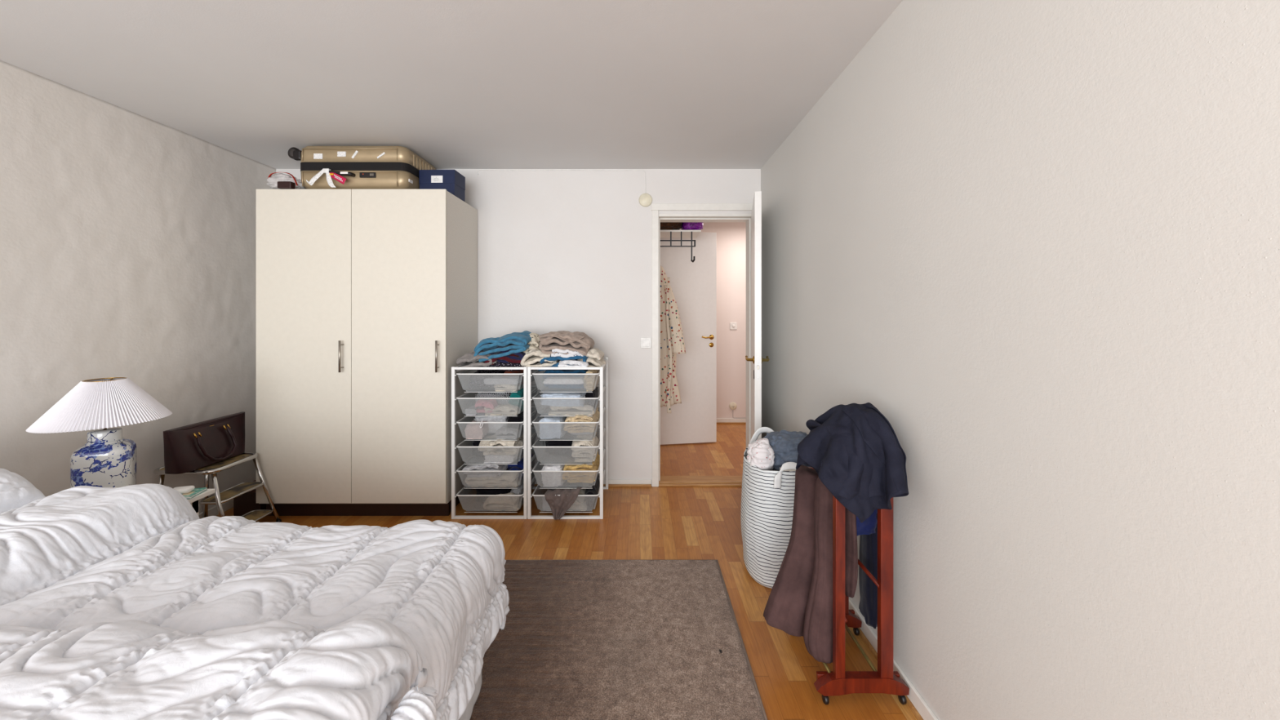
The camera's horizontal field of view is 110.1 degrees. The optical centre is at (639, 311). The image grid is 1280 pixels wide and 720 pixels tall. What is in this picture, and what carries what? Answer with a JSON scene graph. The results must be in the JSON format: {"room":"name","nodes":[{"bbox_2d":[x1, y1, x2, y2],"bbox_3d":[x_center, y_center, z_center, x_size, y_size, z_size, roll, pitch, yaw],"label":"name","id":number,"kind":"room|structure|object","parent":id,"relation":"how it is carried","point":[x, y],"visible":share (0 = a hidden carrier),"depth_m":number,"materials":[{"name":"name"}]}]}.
{"room":"bedroom","nodes":[
{"label":"bedroom","id":0,"kind":"room"},
{"bbox_2d":[0,60,275,513],"bbox_3d":[-2.896,0.117,0.349,0.112,2.489,6.307,0,0,0],"label":"wall","id":1,"kind":"structure","parent":0,"point":[128,238],"depth_m":2.44,"materials":[{"name":"paint"}]},
{"bbox_2d":[199,498,233,519],"bbox_3d":[-2.857,1.330,0.389,0.057,0.060,6.177,0,0,0],"label":"baseboard","id":2,"kind":"structure","parent":1,"relation":"attached to","point":[213,511],"depth_m":2.99,"materials":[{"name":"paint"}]},
{"bbox_2d":[0,0,902,168],"bbox_3d":[-0.480,-1.169,1.330,4.960,0.100,8.460,0,0,0],"label":"ceiling","id":3,"kind":"structure","parent":0,"point":[456,84],"depth_m":2.06,"materials":[{"name":"paint"}]},
{"bbox_2d":[477,169,645,193],"bbox_3d":[-0.614,-1.016,3.492,1.318,0.194,0.008,0,0,0],"label":"cable","id":4,"kind":"object","parent":3,"relation":"attached to","point":[478,170],"visible":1,"depth_m":3.49,"materials":[{"name":"white plastic"}]},
{"bbox_2d":[275,168,760,485],"bbox_3d":[-0.948,0.120,3.579,4.024,2.479,0.163,0,0,0],"label":"wall","id":5,"kind":"structure","parent":0,"point":[568,251],"depth_m":3.50,"materials":[{"name":"paint"}]},
{"bbox_2d":[533,479,651,484],"bbox_3d":[-1.366,1.325,3.491,2.908,0.034,0.012,0,0,0],"label":"baseboard","id":6,"kind":"structure","parent":5,"relation":"attached to","point":[610,481],"depth_m":3.48,"materials":[{"name":"white paint"}]},
{"bbox_2d":[533,484,651,486],"bbox_3d":[-1.366,1.351,3.487,2.908,0.018,0.020,0,0,0],"label":"trim","id":7,"kind":"structure","parent":5,"relation":"attached to","point":[535,485],"depth_m":3.48,"materials":[{"name":"brown wood"}]},
{"bbox_2d":[639,193,652,206],"bbox_3d":[0.043,-0.874,3.489,0.104,0.104,0.016,0,0,0],"label":"junction box","id":8,"kind":"object","parent":5,"relation":"attached to","point":[645,199],"visible":1,"depth_m":3.48,"materials":[{"name":"plastic"}]},
{"bbox_2d":[640,337,651,347],"bbox_3d":[0.047,0.241,3.490,0.082,0.082,0.013,0,0,0],"label":"light switch","id":9,"kind":"object","parent":5,"relation":"attached to","point":[645,342],"visible":1,"depth_m":3.49,"materials":[{"name":"white plastic"}]},
{"bbox_2d":[658,475,742,486],"bbox_3d":[0.513,1.349,3.583,0.730,0.022,0.195,0,0,0],"label":"threshold","id":10,"kind":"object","parent":5,"relation":"attached to","point":[665,481],"depth_m":3.54,"materials":[{"name":"brown wood"}]},
{"bbox_2d":[651,203,752,486],"bbox_3d":[0.515,0.257,3.488,0.852,2.206,0.018,0,0,0],"label":"trim","id":11,"kind":"structure","parent":5,"relation":"attached to","point":[655,207],"depth_m":3.48,"materials":[{"name":"white paint"}]},
{"bbox_2d":[658,213,751,480],"bbox_3d":[0.513,0.296,3.579,0.774,2.128,0.175,0,0,0],"label":"trim","id":12,"kind":"structure","parent":5,"relation":"attached to","point":[746,218],"depth_m":3.55,"materials":[{"name":"white paint"}]},
{"bbox_2d":[216,423,917,719],"bbox_3d":[-0.480,1.410,1.330,4.960,0.100,8.460,0,0,0],"label":"floor","id":13,"kind":"structure","parent":0,"point":[651,522],"depth_m":2.65,"materials":[{"name":"brown wood"}]},
{"bbox_2d":[186,488,214,516],"bbox_3d":[-2.315,1.110,1.980,0.490,0.500,0.400,0,0,0],"label":"bedside table","id":14,"kind":"object","parent":13,"relation":"on","point":[194,501],"visible":0.06,"depth_m":2.13,"materials":[{"name":"white paint"}]},
{"bbox_2d":[25,377,172,488],"bbox_3d":[-2.455,0.584,2.052,0.429,0.551,0.429,0,0,5],"label":"table lamp","id":15,"kind":"object","parent":14,"relation":"on","point":[108,459],"visible":0.98,"depth_m":1.98,"materials":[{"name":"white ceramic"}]},
{"bbox_2d":[70,438,136,488],"bbox_3d":[-2.455,0.728,2.052,0.184,0.264,0.184,0,0,-39],"label":"lamp base","id":16,"kind":"object","parent":15,"relation":"attached to","point":[110,463],"depth_m":2.00,"materials":[{"name":"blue ceramic"}]},
{"bbox_2d":[182,487,207,498],"bbox_3d":[-2.138,0.853,2.096,0.120,0.012,0.110,0,0,-14],"label":"booklet","id":17,"kind":"object","parent":14,"relation":"on","point":[196,491],"visible":0.5,"depth_m":2.10,"materials":[{"name":"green paper"}]},
{"bbox_2d":[173,485,195,493],"bbox_3d":[-2.150,0.836,2.098,0.080,0.024,0.052,0,0,-18],"label":"glasses case","id":18,"kind":"object","parent":17,"relation":"on","point":[183,490],"visible":0.63,"depth_m":2.09,"materials":[{"name":"white plastic"}]},
{"bbox_2d":[153,453,281,522],"bbox_3d":[-2.571,1.135,2.730,0.496,0.456,0.358,0,0,0],"label":"step stool","id":19,"kind":"object","parent":13,"relation":"on","point":[219,498],"visible":0.66,"depth_m":2.75,"materials":[{"name":"silver metal"}]},
{"bbox_2d":[163,411,244,474],"bbox_3d":[-2.610,0.781,2.706,0.197,0.249,0.483,0,0,1],"label":"handbag","id":20,"kind":"object","parent":19,"relation":"on","point":[193,446],"visible":1,"depth_m":2.63,"materials":[{"name":"leather"}]},
{"bbox_2d":[233,480,266,515],"bbox_3d":[-2.620,1.272,3.080,0.190,0.175,0.210,0,0,0],"label":"wooden box","id":21,"kind":"object","parent":13,"relation":"on","point":[246,503],"visible":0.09,"depth_m":2.98,"materials":[{"name":"brown wood"}]},
{"bbox_2d":[256,189,477,515],"bbox_3d":[-1.885,0.279,3.180,1.237,2.162,0.614,0,0,0],"label":"wardrobe","id":22,"kind":"object","parent":13,"relation":"on","point":[366,300],"visible":0.96,"depth_m":2.92,"materials":[{"name":"beige laminate"}]},
{"bbox_2d":[266,172,306,189],"bbox_3d":[-2.352,-0.863,2.997,0.228,0.118,0.195,0,0,0],"label":"bag","id":23,"kind":"object","parent":22,"relation":"on","point":[280,180],"visible":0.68,"depth_m":2.93,"materials":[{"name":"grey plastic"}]},
{"bbox_2d":[288,146,436,189],"bbox_3d":[-1.929,-0.953,3.158,0.807,0.294,0.546,0,0,0],"label":"suitcase","id":24,"kind":"object","parent":22,"relation":"on","point":[322,167],"visible":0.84,"depth_m":2.93,"materials":[{"name":"gold plastic"}]},
{"bbox_2d":[418,169,465,201],"bbox_3d":[-1.396,-0.891,3.165,0.248,0.178,0.179,0,0,1],"label":"storage box","id":25,"kind":"object","parent":22,"relation":"on","point":[451,180],"visible":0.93,"depth_m":3.08,"materials":[{"name":"cardboard"}]},
{"bbox_2d":[458,671,482,719],"bbox_3d":[-1.579,1.093,0.828,2.161,0.535,1.696,0,0,0],"label":"bed","id":26,"kind":"object","parent":13,"relation":"on","point":[467,715],"visible":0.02,"depth_m":1.51,"materials":[{"name":"fabric"}]},
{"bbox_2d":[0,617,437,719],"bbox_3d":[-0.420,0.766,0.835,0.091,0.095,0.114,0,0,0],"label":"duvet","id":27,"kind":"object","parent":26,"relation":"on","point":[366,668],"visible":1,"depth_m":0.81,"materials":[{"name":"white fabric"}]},
{"bbox_2d":[0,483,509,719],"bbox_3d":[-1.510,0.896,1.213,2.080,0.576,1.025,0,0,0],"label":"duvet","id":28,"kind":"object","parent":26,"relation":"on","point":[79,556],"visible":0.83,"depth_m":1.28,"materials":[{"name":"white fabric"}]},
{"bbox_2d":[0,467,45,512],"bbox_3d":[-2.399,0.599,1.340,0.507,0.245,0.619,0,0,7],"label":"pillow","id":29,"kind":"object","parent":28,"relation":"on","point":[15,491],"visible":0.83,"depth_m":1.54,"materials":[{"name":"white fabric"}]},
{"bbox_2d":[451,360,543,519],"bbox_3d":[-0.991,0.853,3.192,0.496,1.015,0.516,0,0,0],"label":"drawer unit","id":30,"kind":"object","parent":13,"relation":"on","point":[523,454],"visible":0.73,"depth_m":2.95,"materials":[{"name":"white metal"}]},
{"bbox_2d":[465,420,488,439],"bbox_3d":[-1.101,0.793,3.025,0.129,0.102,0.155,0,0,0],"label":"shirt","id":31,"kind":"object","parent":30,"relation":"in","point":[467,430],"visible":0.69,"depth_m":2.97,"materials":[{"name":"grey fabric"}]},
{"bbox_2d":[456,351,497,371],"bbox_3d":[-1.101,0.331,3.077,0.277,0.131,0.236,0,0,-4],"label":"trousers","id":32,"kind":"object","parent":30,"relation":"in","point":[467,359],"visible":0.57,"depth_m":2.98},
{"bbox_2d":[462,456,507,477],"bbox_3d":[-1.052,1.052,3.152,0.290,0.096,0.426,0,0,0],"label":"shirt","id":33,"kind":"object","parent":30,"relation":"in","point":[488,466],"visible":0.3,"depth_m":2.96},
{"bbox_2d":[468,369,506,390],"bbox_3d":[-1.056,0.465,3.171,0.241,0.117,0.419,0,0,0],"label":"blouse","id":34,"kind":"object","parent":30,"relation":"in","point":[477,371],"visible":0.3,"depth_m":3.04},
{"bbox_2d":[473,416,508,433],"bbox_3d":[-1.040,0.773,3.238,0.253,0.138,0.344,0,0,0],"label":"shirt","id":35,"kind":"object","parent":30,"relation":"in","point":[487,419],"visible":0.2,"depth_m":3.10,"materials":[{"name":"white fabric"}]},
{"bbox_2d":[473,486,511,501],"bbox_3d":[-1.034,1.260,3.234,0.270,0.124,0.323,0,0,0],"label":"jumper","id":36,"kind":"object","parent":30,"relation":"in","point":[479,491],"visible":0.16,"depth_m":3.10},
{"bbox_2d":[465,471,519,487],"bbox_3d":[-0.991,1.118,3.019,0.356,0.099,0.127,0,0,0],"label":"blanket","id":37,"kind":"object","parent":30,"relation":"in","point":[505,472],"visible":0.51,"depth_m":2.98,"materials":[{"name":"beige fabric"}]},
{"bbox_2d":[475,389,511,406],"bbox_3d":[-1.025,0.613,3.237,0.280,0.138,0.327,0,0,0],"label":"shirt","id":38,"kind":"object","parent":30,"relation":"in","point":[479,394],"visible":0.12,"depth_m":3.10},
{"bbox_2d":[456,369,537,392],"bbox_3d":[-0.991,0.469,3.184,0.448,0.131,0.501,0,0,0],"label":"basket","id":39,"kind":"object","parent":30,"relation":"on","point":[465,386],"depth_m":2.96,"materials":[{"name":"white metal"}]},
{"bbox_2d":[456,406,537,440],"bbox_3d":[-0.991,0.788,3.184,0.448,0.131,0.501,0,0,0],"label":"basket","id":40,"kind":"object","parent":30,"relation":"on","point":[466,424],"depth_m":2.96,"materials":[{"name":"white metal"}]},
{"bbox_2d":[456,448,538,488],"bbox_3d":[-0.991,1.107,3.184,0.448,0.131,0.501,0,0,0],"label":"basket","id":41,"kind":"object","parent":30,"relation":"on","point":[463,477],"depth_m":2.95,"materials":[{"name":"white metal"}]},
{"bbox_2d":[456,426,538,464],"bbox_3d":[-0.991,0.947,3.184,0.448,0.131,0.501,0,0,0],"label":"basket","id":42,"kind":"object","parent":30,"relation":"on","point":[464,456],"depth_m":2.96,"materials":[{"name":"white metal"}]},
{"bbox_2d":[456,385,538,416],"bbox_3d":[-0.991,0.628,3.184,0.448,0.131,0.501,0,0,0],"label":"basket","id":43,"kind":"object","parent":30,"relation":"on","point":[461,400],"depth_m":2.95,"materials":[{"name":"white metal"}]},
{"bbox_2d":[456,468,539,512],"bbox_3d":[-0.991,1.267,3.184,0.448,0.131,0.501,0,0,0],"label":"basket","id":44,"kind":"object","parent":30,"relation":"on","point":[471,502],"depth_m":2.96,"materials":[{"name":"white metal"}]},
{"bbox_2d":[478,361,522,370],"bbox_3d":[-0.935,0.362,3.124,0.316,0.058,0.319,0,0,4],"label":"shirt","id":45,"kind":"object","parent":30,"relation":"in","point":[498,363],"visible":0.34,"depth_m":2.98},
{"bbox_2d":[483,451,520,463],"bbox_3d":[-0.931,0.974,3.073,0.226,0.064,0.232,0,0,0],"label":"towel","id":46,"kind":"object","parent":30,"relation":"in","point":[495,457],"visible":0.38,"depth_m":2.97,"materials":[{"name":"white fabric"}]},
{"bbox_2d":[478,434,523,455],"bbox_3d":[-0.940,0.898,3.083,0.284,0.108,0.279,0,0,0],"label":"towel","id":47,"kind":"object","parent":46,"relation":"on","point":[499,442],"visible":0.52,"depth_m":2.97,"materials":[{"name":"beige fabric"}]},
{"bbox_2d":[484,404,519,415],"bbox_3d":[-0.926,0.655,3.025,0.229,0.067,0.129,0,0,0],"label":"towel","id":48,"kind":"object","parent":30,"relation":"in","point":[495,411],"visible":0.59,"depth_m":2.98,"materials":[{"name":"beige fabric"}]},
{"bbox_2d":[483,492,521,511],"bbox_3d":[-0.927,1.277,3.023,0.245,0.100,0.142,0,0,0],"label":"towel","id":49,"kind":"object","parent":30,"relation":"in","point":[509,493],"visible":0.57,"depth_m":2.98,"materials":[{"name":"beige fabric"}]},
{"bbox_2d":[483,376,521,384],"bbox_3d":[-0.925,0.457,3.015,0.253,0.045,0.131,0,0,0],"label":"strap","id":50,"kind":"object","parent":30,"relation":"in","point":[494,376],"visible":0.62,"depth_m":2.96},
{"bbox_2d":[484,354,528,364],"bbox_3d":[-0.901,0.334,3.096,0.306,0.112,0.215,0,0,-5],"label":"shirt","id":51,"kind":"object","parent":30,"relation":"on","point":[508,359],"visible":0.24,"depth_m":2.99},
{"bbox_2d":[488,344,525,363],"bbox_3d":[-0.903,0.289,3.150,0.288,0.132,0.298,0,0,6],"label":"jumper","id":52,"kind":"object","parent":51,"relation":"on","point":[521,354],"visible":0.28,"depth_m":3.01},
{"bbox_2d":[474,330,531,362],"bbox_3d":[-0.936,0.236,3.131,0.395,0.205,0.330,0,0,5],"label":"shirt","id":53,"kind":"object","parent":52,"relation":"on","point":[518,340],"visible":0.82,"depth_m":2.98,"materials":[{"name":"teal fabric"}]},
{"bbox_2d":[495,426,520,439],"bbox_3d":[-0.888,0.813,3.025,0.150,0.071,0.129,0,0,0],"label":"shirt","id":54,"kind":"object","parent":30,"relation":"in","point":[504,426],"visible":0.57,"depth_m":2.98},
{"bbox_2d":[503,369,523,386],"bbox_3d":[-0.908,0.450,3.214,0.126,0.157,0.290,0,0,0],"label":"jumper","id":55,"kind":"object","parent":30,"relation":"in","point":[519,371],"visible":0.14,"depth_m":3.14,"materials":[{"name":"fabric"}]},
{"bbox_2d":[507,411,523,432],"bbox_3d":[-0.870,0.775,3.241,0.122,0.135,0.328,0,0,0],"label":"jumper","id":56,"kind":"object","parent":30,"relation":"in","point":[519,418],"visible":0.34,"depth_m":3.10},
{"bbox_2d":[508,386,523,411],"bbox_3d":[-0.860,0.607,3.164,0.124,0.164,0.202,0,0,0],"label":"bundle","id":57,"kind":"object","parent":30,"relation":"in","point":[520,393],"visible":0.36,"depth_m":3.08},
{"bbox_2d":[510,480,523,500],"bbox_3d":[-0.860,1.258,3.239,0.093,0.127,0.325,0,0,0],"label":"shirt","id":58,"kind":"object","parent":30,"relation":"in","point":[519,491],"visible":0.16,"depth_m":3.10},
{"bbox_2d":[506,450,533,480],"bbox_3d":[-0.868,1.086,3.230,0.150,0.164,0.322,0,0,0],"label":"jumper","id":59,"kind":"object","parent":30,"relation":"in","point":[519,466],"visible":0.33,"depth_m":3.09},
{"bbox_2d":[527,356,608,519],"bbox_3d":[-0.491,0.853,3.192,0.496,1.015,0.516,0,0,0],"label":"drawer unit","id":60,"kind":"object","parent":13,"relation":"on","point":[544,459],"visible":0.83,"depth_m":2.95,"materials":[{"name":"white metal"}]},
{"bbox_2d":[520,348,560,366],"bbox_3d":[-0.691,0.309,3.132,0.256,0.141,0.332,0,0,-4],"label":"jumper","id":61,"kind":"object","parent":60,"relation":"in","point":[533,361],"visible":0.62,"depth_m":2.99,"materials":[{"name":"beige fabric"}]},
{"bbox_2d":[523,333,540,355],"bbox_3d":[-0.752,0.223,3.147,0.159,0.151,0.203,0,0,-1],"label":"scarf","id":62,"kind":"object","parent":61,"relation":"on","point":[535,342],"visible":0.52,"depth_m":3.07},
{"bbox_2d":[538,413,566,439],"bbox_3d":[-0.584,0.771,3.163,0.179,0.143,0.442,0,0,0],"label":"shirt","id":63,"kind":"object","parent":60,"relation":"in","point":[546,419],"visible":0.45,"depth_m":2.96,"materials":[{"name":"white fabric"}]},
{"bbox_2d":[541,455,567,486],"bbox_3d":[-0.586,1.088,3.139,0.163,0.146,0.395,0,0,0],"label":"shirt","id":64,"kind":"object","parent":60,"relation":"in","point":[546,467],"visible":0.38,"depth_m":2.96,"materials":[{"name":"white fabric"}]},
{"bbox_2d":[545,432,573,457],"bbox_3d":[-0.557,0.931,3.240,0.241,0.142,0.322,0,0,0],"label":"jumper","id":65,"kind":"object","parent":60,"relation":"in","point":[548,443],"visible":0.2,"depth_m":3.10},
{"bbox_2d":[540,388,586,406],"bbox_3d":[-0.520,0.582,3.139,0.309,0.087,0.400,0,0,0],"label":"shirt","id":66,"kind":"object","parent":60,"relation":"in","point":[544,394],"visible":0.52,"depth_m":2.96,"materials":[{"name":"white fabric"}]},
{"bbox_2d":[538,355,587,370],"bbox_3d":[-0.518,0.325,3.111,0.350,0.141,0.284,0,0,0],"label":"jeans","id":67,"kind":"object","parent":60,"relation":"on","point":[575,357],"visible":0.35,"depth_m":2.98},
{"bbox_2d":[551,348,583,357],"bbox_3d":[-0.483,0.275,3.060,0.228,0.074,0.182,0,0,3],"label":"shirt","id":68,"kind":"object","parent":67,"relation":"on","point":[571,353],"visible":0.63,"depth_m":2.98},
{"bbox_2d":[538,330,594,355],"bbox_3d":[-0.506,0.214,3.129,0.365,0.165,0.332,0,0,-2],"label":"shirt","id":69,"kind":"object","parent":68,"relation":"on","point":[580,342],"visible":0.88,"depth_m":2.99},
{"bbox_2d":[544,483,582,519],"bbox_3d":[-0.504,1.256,3.001,0.240,0.202,0.201,0,0,0],"label":"trousers","id":70,"kind":"object","parent":60,"relation":"in","point":[559,505],"visible":0.89,"depth_m":2.92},
{"bbox_2d":[543,376,584,384],"bbox_3d":[-0.505,0.458,3.020,0.296,0.039,0.139,0,0,0],"label":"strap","id":71,"kind":"object","parent":60,"relation":"in","point":[573,380],"visible":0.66,"depth_m":2.96,"materials":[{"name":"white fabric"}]},
{"bbox_2d":[542,369,587,388],"bbox_3d":[-0.515,0.457,3.227,0.340,0.145,0.316,0,0,0],"label":"jeans","id":72,"kind":"object","parent":60,"relation":"in","point":[546,371],"visible":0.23,"depth_m":3.08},
{"bbox_2d":[532,367,604,392],"bbox_3d":[-0.491,0.469,3.184,0.448,0.131,0.501,0,0,0],"label":"basket","id":73,"kind":"object","parent":60,"relation":"on","point":[537,378],"depth_m":2.95,"materials":[{"name":"white metal"}]},
{"bbox_2d":[532,468,604,512],"bbox_3d":[-0.491,1.267,3.184,0.448,0.131,0.501,0,0,0],"label":"basket","id":74,"kind":"object","parent":60,"relation":"on","point":[540,505],"depth_m":2.96,"materials":[{"name":"white metal"}]},
{"bbox_2d":[532,448,604,488],"bbox_3d":[-0.491,1.107,3.184,0.448,0.131,0.501,0,0,0],"label":"basket","id":75,"kind":"object","parent":60,"relation":"on","point":[539,480],"depth_m":2.95,"materials":[{"name":"white metal"}]},
{"bbox_2d":[532,426,604,464],"bbox_3d":[-0.491,0.947,3.184,0.448,0.131,0.501,0,0,0],"label":"basket","id":76,"kind":"object","parent":60,"relation":"on","point":[539,453],"depth_m":2.96,"materials":[{"name":"white metal"}]},
{"bbox_2d":[532,406,604,440],"bbox_3d":[-0.491,0.788,3.184,0.448,0.131,0.501,0,0,0],"label":"basket","id":77,"kind":"object","parent":60,"relation":"on","point":[573,437],"depth_m":2.95,"materials":[{"name":"white metal"}]},
{"bbox_2d":[532,385,604,416],"bbox_3d":[-0.491,0.628,3.184,0.448,0.131,0.501,0,0,0],"label":"basket","id":78,"kind":"object","parent":60,"relation":"on","point":[542,407],"depth_m":2.95,"materials":[{"name":"white metal"}]},
{"bbox_2d":[547,404,594,415],"bbox_3d":[-0.458,0.651,3.024,0.311,0.075,0.134,0,0,0],"label":"towel","id":79,"kind":"object","parent":60,"relation":"in","point":[551,414],"visible":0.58,"depth_m":2.98,"materials":[{"name":"beige fabric"}]},
{"bbox_2d":[558,359,588,367],"bbox_3d":[-0.444,0.347,2.983,0.206,0.057,0.081,0,0,3],"label":"shirt","id":80,"kind":"object","parent":60,"relation":"on","point":[571,362],"visible":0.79,"depth_m":2.95,"materials":[{"name":"white fabric"}]},
{"bbox_2d":[568,483,586,511],"bbox_3d":[-0.441,1.272,3.130,0.178,0.110,0.354,0,0,0],"label":"towel","id":81,"kind":"object","parent":60,"relation":"in","point":[582,491],"visible":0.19,"depth_m":3.01,"materials":[{"name":"beige fabric"}]},
{"bbox_2d":[562,451,599,483],"bbox_3d":[-0.409,1.072,3.153,0.246,0.133,0.417,0,0,0],"label":"trousers","id":82,"kind":"object","parent":60,"relation":"in","point":[595,465],"visible":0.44,"depth_m":2.97,"materials":[{"name":"yellow fabric"}]},
{"bbox_2d":[571,432,599,462],"bbox_3d":[-0.375,0.922,3.108,0.177,0.156,0.332,0,0,0],"label":"towel","id":83,"kind":"object","parent":60,"relation":"in","point":[595,442],"visible":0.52,"depth_m":2.97,"materials":[{"name":"beige fabric"}]},
{"bbox_2d":[577,347,605,366],"bbox_3d":[-0.338,0.323,3.177,0.187,0.146,0.353,0,0,1],"label":"trousers","id":84,"kind":"object","parent":60,"relation":"in","point":[595,356],"visible":0.67,"depth_m":3.03,"materials":[{"name":"beige fabric"}]},
{"bbox_2d":[583,369,599,391],"bbox_3d":[-0.340,0.455,3.147,0.096,0.148,0.403,0,0,1],"label":"trousers","id":85,"kind":"object","parent":60,"relation":"in","point":[588,371],"visible":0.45,"depth_m":2.98,"materials":[{"name":"beige fabric"}]},
{"bbox_2d":[585,386,598,408],"bbox_3d":[-0.349,0.615,3.235,0.078,0.134,0.322,0,0,0],"label":"jumper","id":86,"kind":"object","parent":60,"relation":"in","point":[595,392],"visible":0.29,"depth_m":3.10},
{"bbox_2d":[584,473,599,509],"bbox_3d":[-0.341,1.245,3.173,0.094,0.164,0.376,0,0,0],"label":"jumper","id":87,"kind":"object","parent":60,"relation":"in","point":[594,491],"visible":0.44,"depth_m":3.04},
{"bbox_3d":[-0.404,0.815,3.217,0.181,0.067,0.275,0,0,0],"label":"shirt","id":88,"kind":"object","parent":60,"relation":"in","visible":0},
{"bbox_2d":[564,406,599,432],"bbox_3d":[-0.400,0.743,3.157,0.231,0.120,0.424,0,0,0],"label":"trousers","id":89,"kind":"object","parent":88,"relation":"on","point":[595,417],"visible":0.51,"depth_m":2.96,"materials":[{"name":"beige fabric"}]},
{"bbox_2d":[470,560,767,719],"bbox_3d":[-0.589,1.352,1.395,2.026,0.016,2.096,0,0,0],"label":"rug","id":90,"kind":"object","parent":13,"relation":"on","point":[579,639],"visible":0.56,"depth_m":1.80,"materials":[{"name":"carpet"}]},
{"bbox_2d":[660,231,716,444],"bbox_3d":[0.419,0.262,4.570,0.766,2.173,0.095,0,0,-9],"label":"door","id":91,"kind":"structure","parent":13,"relation":"on","point":[693,285],"depth_m":4.60,"materials":[{"name":"paint"}]},
{"bbox_2d":[740,426,796,588],"bbox_3d":[0.733,0.997,2.348,0.395,0.723,0.400,0,0,0],"label":"laundry basket","id":92,"kind":"object","parent":13,"relation":"on","point":[767,496],"visible":0.49,"depth_m":2.19,"materials":[{"name":"white fabric"}]},
{"bbox_2d":[746,438,774,470],"bbox_3d":[0.621,0.740,2.309,0.140,0.172,0.155,0,0,0],"label":"cloth","id":93,"kind":"object","parent":92,"relation":"in","point":[761,454],"visible":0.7,"depth_m":2.26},
{"bbox_2d":[763,429,810,471],"bbox_3d":[0.793,0.731,2.352,0.277,0.201,0.320,0,0,1],"label":"blanket","id":94,"kind":"object","parent":92,"relation":"in","point":[784,443],"visible":0.55,"depth_m":2.29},
{"bbox_2d":[808,466,909,704],"bbox_3d":[0.768,0.891,1.729,0.317,0.939,0.380,0,0,0],"label":"stand","id":95,"kind":"object","parent":13,"relation":"on","point":[837,682],"visible":0.52,"depth_m":1.54,"materials":[{"name":"red wood"}]},
{"bbox_2d":[763,465,857,663],"bbox_3d":[0.676,0.949,1.742,0.326,0.636,0.270,0,0,-34],"label":"trousers","id":96,"kind":"object","parent":95,"relation":"hanging from","point":[799,603],"visible":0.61,"depth_m":1.69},
{"bbox_2d":[795,402,908,523],"bbox_3d":[0.740,0.521,1.643,0.300,0.371,0.477,0,0,0],"label":"jacket","id":97,"kind":"object","parent":95,"relation":"on","point":[853,449],"visible":1,"depth_m":1.51,"materials":[{"name":"blue fabric"}]},
{"bbox_2d":[856,509,877,535],"bbox_3d":[0.854,0.774,1.699,0.100,0.155,0.018,0,0,0],"label":"shirt","id":98,"kind":"object","parent":95,"relation":"hanging from","point":[868,526],"visible":0.49,"depth_m":1.70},
{"bbox_2d":[858,513,877,629],"bbox_3d":[0.909,0.974,1.760,0.068,0.492,0.124,0,0,0],"label":"trousers","id":99,"kind":"object","parent":95,"relation":"hanging from","point":[868,556],"visible":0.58,"depth_m":1.73,"materials":[{"name":"blue fabric"}]},
{"bbox_2d":[679,222,746,418],"bbox_3d":[0.920,0.120,5.510,2.160,2.479,0.100,0,0,0],"label":"wall","id":100,"kind":"structure","parent":0,"point":[731,236],"depth_m":5.46,"materials":[{"name":"paint"}]},
{"bbox_2d":[716,418,746,422],"bbox_3d":[0.920,1.321,5.454,1.960,0.047,0.012,0,0,0],"label":"baseboard","id":101,"kind":"structure","parent":100,"relation":"attached to","point":[717,420],"depth_m":5.45,"materials":[{"name":"white paint"}]},
{"bbox_2d":[760,0,1279,719],"bbox_3d":[1.004,0.120,0.298,0.120,2.479,6.397,0,0,0],"label":"wall","id":102,"kind":"structure","parent":0,"point":[1040,239],"depth_m":1.01,"materials":[{"name":"paint"}]},
{"bbox_2d":[745,191,769,439],"bbox_3d":[0.815,0.286,3.147,0.152,2.097,0.688,0,0,12],"label":"door","id":103,"kind":"structure","parent":102,"relation":"in","point":[756,359],"depth_m":2.82,"materials":[{"name":"paint"}]},
{"bbox_2d":[857,627,923,719],"bbox_3d":[0.934,1.351,0.389,0.020,0.018,6.177,0,0,0],"label":"trim","id":104,"kind":"structure","parent":102,"relation":"attached to","point":[868,643],"depth_m":1.75,"materials":[{"name":"brown wood"}]},
{"bbox_2d":[848,598,937,719],"bbox_3d":[0.938,1.315,0.389,0.012,0.054,6.177,0,0,0],"label":"baseboard","id":105,"kind":"structure","parent":102,"relation":"attached to","point":[926,713],"depth_m":1.57,"materials":[{"name":"white paint"}]},
{"bbox_3d":[-0.110,0.121,4.560,0.100,2.479,1.800,0,0,0],"label":"wall","id":106,"kind":"structure","parent":0,"visible":0},
{"bbox_2d":[660,265,685,413],"bbox_3d":[0.189,0.225,4.056,0.450,1.338,0.256,0,0,0],"label":"robe","id":107,"kind":"object","parent":106,"relation":"hanging from","point":[672,340],"visible":0.62,"depth_m":4.00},
{"bbox_2d":[660,230,701,262],"bbox_3d":[0.242,-0.583,4.114,0.604,0.298,0.372,0,0,0],"label":"rack","id":108,"kind":"object","parent":106,"relation":"attached to","point":[664,233],"visible":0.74,"depth_m":3.99,"materials":[{"name":"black metal"}]},
{"bbox_2d":[660,222,682,230],"bbox_3d":[0.211,-0.817,4.097,0.395,0.155,0.299,0,0,0],"label":"bag","id":109,"kind":"object","parent":108,"relation":"on","point":[664,225],"visible":0.16,"depth_m":3.99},
{"bbox_2d":[660,230,701,237],"bbox_3d":[0.242,-0.723,4.140,0.604,0.018,0.320,0,0,0],"label":"shelf","id":110,"kind":"object","parent":108,"relation":"attached to","point":[664,233],"depth_m":4.09,"materials":[{"name":"white paint"}]},
{"bbox_2d":[680,222,703,230],"bbox_3d":[0.477,-0.813,4.104,0.201,0.148,0.284,0,0,0],"label":"bag","id":111,"kind":"object","parent":108,"relation":"on","point":[686,225],"visible":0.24,"depth_m":3.99,"materials":[{"name":"purple fabric"}]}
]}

